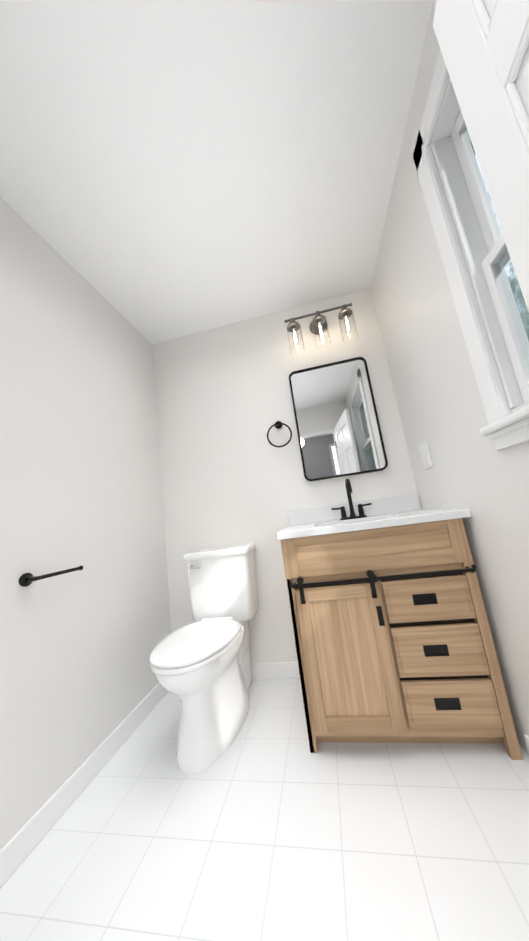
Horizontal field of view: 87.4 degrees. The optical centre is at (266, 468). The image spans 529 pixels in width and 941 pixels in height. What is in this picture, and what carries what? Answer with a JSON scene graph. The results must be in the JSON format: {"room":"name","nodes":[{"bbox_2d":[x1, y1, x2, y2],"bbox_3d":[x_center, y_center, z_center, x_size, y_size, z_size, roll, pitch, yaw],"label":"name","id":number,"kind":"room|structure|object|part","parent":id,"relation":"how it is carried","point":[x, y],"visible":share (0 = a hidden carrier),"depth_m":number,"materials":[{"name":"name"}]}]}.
{"room":"bathroom","nodes":[
{"label":"bathroom","id":0,"kind":"room"},
{"bbox_2d":[0,197,171,849],"bbox_3d":[-1.029,0.045,0.961,0.120,2.440,2.187,-9,-10,10],"label":"wall","id":1,"kind":"structure","parent":0,"point":[80,477],"depth_m":1.25,"materials":[{"name":"paint"}]},
{"bbox_2d":[19,565,82,586],"bbox_3d":[-0.850,0.419,1.105,0.060,0.048,0.227,-9,-10,10],"label":"towel bar","id":2,"kind":"object","parent":1,"relation":"attached to","point":[26,579],"visible":1,"depth_m":1.03,"materials":[{"name":"black metal"}]},
{"bbox_2d":[0,683,167,887],"bbox_3d":[-0.708,1.258,1.259,0.013,0.090,1.132,-9,-10,10],"label":"baseboard","id":3,"kind":"structure","parent":1,"relation":"attached to","point":[21,844],"depth_m":1.04,"materials":[{"name":"white paint"}]},
{"bbox_2d":[0,0,470,344],"bbox_3d":[-0.458,-1.431,0.290,2.293,0.060,3.997,-9,-10,10],"label":"ceiling","id":4,"kind":"structure","parent":0,"point":[171,169],"depth_m":1.09,"materials":[{"name":"white paint"}]},
{"bbox_2d":[0,678,528,940],"bbox_3d":[-0.130,1.010,-0.141,2.293,0.060,3.997,-9,-10,10],"label":"floor","id":5,"kind":"structure","parent":0,"point":[267,826],"depth_m":0.83,"materials":[{"name":"tile"}]},
{"bbox_2d":[150,543,258,773],"bbox_3d":[-0.290,0.863,1.439,0.418,0.812,0.728,-9,-10,10],"label":"toilet","id":6,"kind":"object","parent":5,"relation":"on","point":[200,668],"visible":1,"depth_m":1.29,"materials":[{"name":"white ceramic"}]},
{"bbox_2d":[276,478,522,759],"bbox_3d":[0.525,0.583,1.388,0.797,1.128,0.594,-9,-10,10],"label":"bathroom vanity","id":7,"kind":"object","parent":5,"relation":"on","point":[394,642],"visible":1,"depth_m":1.12,"materials":[{"name":"brown wood"}]},
{"bbox_2d":[331,478,371,520],"bbox_3d":[0.492,0.174,1.626,0.236,0.238,0.134,-9,-10,10],"label":"faucet","id":8,"kind":"object","parent":7,"relation":"on","point":[362,517],"depth_m":1.63,"materials":[{"name":"black metal"}]},
{"bbox_2d":[152,287,416,662],"bbox_3d":[0.100,0.062,1.922,2.043,2.440,0.120,-9,-10,10],"label":"wall","id":9,"kind":"structure","parent":0,"point":[231,475],"depth_m":1.93,"materials":[{"name":"paint"}]},
{"bbox_2d":[251,661,299,679],"bbox_3d":[-0.155,1.265,1.722,0.870,0.090,0.017,-9,-10,10],"label":"baseboard","id":10,"kind":"structure","parent":9,"relation":"attached to","point":[273,670],"depth_m":1.68,"materials":[{"name":"white paint"}]},
{"bbox_2d":[267,421,291,446],"bbox_3d":[0.087,-0.237,1.880,0.171,0.196,0.054,-9,-10,10],"label":"towel ring","id":11,"kind":"object","parent":9,"relation":"attached to","point":[278,424],"visible":0.98,"depth_m":1.86,"materials":[{"name":"black metal"}]},
{"bbox_2d":[284,303,357,353],"bbox_3d":[0.361,-0.944,1.874,0.456,0.280,0.164,-9,-10,10],"label":"sconce","id":12,"kind":"object","parent":9,"relation":"attached to","point":[318,325],"visible":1,"depth_m":1.84,"materials":[{"name":"grey metal"}]},
{"bbox_2d":[289,357,387,480],"bbox_3d":[0.455,-0.334,1.834,0.522,0.776,0.027,-9,-10,10],"label":"mirror","id":13,"kind":"object","parent":9,"relation":"attached to","point":[339,433],"visible":0.98,"depth_m":1.83,"materials":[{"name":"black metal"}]},
{"bbox_2d":[287,492,421,526],"bbox_3d":[0.531,0.256,1.732,0.797,0.102,0.020,-9,-10,10],"label":"backsplash","id":14,"kind":"structure","parent":9,"relation":"attached to","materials":[{"name":"white stone"}]},
{"bbox_2d":[371,0,528,755],"bbox_3d":[0.719,-0.244,0.656,0.090,2.440,2.187,-9,-10,10],"label":"wall","id":15,"kind":"structure","parent":0,"point":[484,480],"depth_m":1.10,"materials":[{"name":"paint"}]},
{"bbox_2d":[419,441,432,469],"bbox_3d":[0.837,-0.070,1.461,0.010,0.136,0.118,-9,-10,10],"label":"switch plate","id":16,"kind":"object","parent":15,"relation":"attached to","point":[425,455],"visible":1,"depth_m":1.44,"materials":[{"name":"white paint"}]},
{"bbox_2d":[413,49,528,449],"bbox_3d":[0.598,-0.712,0.525,0.129,1.190,0.956,-9,-10,10],"label":"window","id":17,"kind":"structure","parent":15,"relation":"in","point":[505,428],"depth_m":0.88,"materials":[{"name":"white paint"}]},
{"bbox_3d":[0.625,-0.722,0.521,0.062,0.985,0.724,-9,-10,10],"label":"window sashes","id":18,"kind":"part","parent":17,"relation":"part of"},
{"bbox_2d":[433,0,528,311],"bbox_3d":[0.417,-0.101,0.112,0.158,2.028,0.766,-11,-10,17],"label":"door","id":19,"kind":"structure","parent":15,"relation":"in","point":[484,46],"depth_m":0.51,"materials":[{"name":"white paint"}]},
{"bbox_2d":[524,735,528,752],"bbox_3d":[0.781,0.879,0.248,0.013,0.090,1.505,-9,-10,10],"label":"baseboard","id":20,"kind":"structure","parent":15,"relation":"attached to","point":[526,736],"depth_m":0.97,"materials":[{"name":"white paint"}]},
{"label":"outside","id":21,"kind":"structure","parent":0,"visible":0},
{"bbox_2d":[475,155,528,340],"bbox_3d":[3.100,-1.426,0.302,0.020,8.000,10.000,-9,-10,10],"label":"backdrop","id":22,"kind":"structure","parent":21,"point":[522,312],"depth_m":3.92,"materials":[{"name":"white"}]}
]}

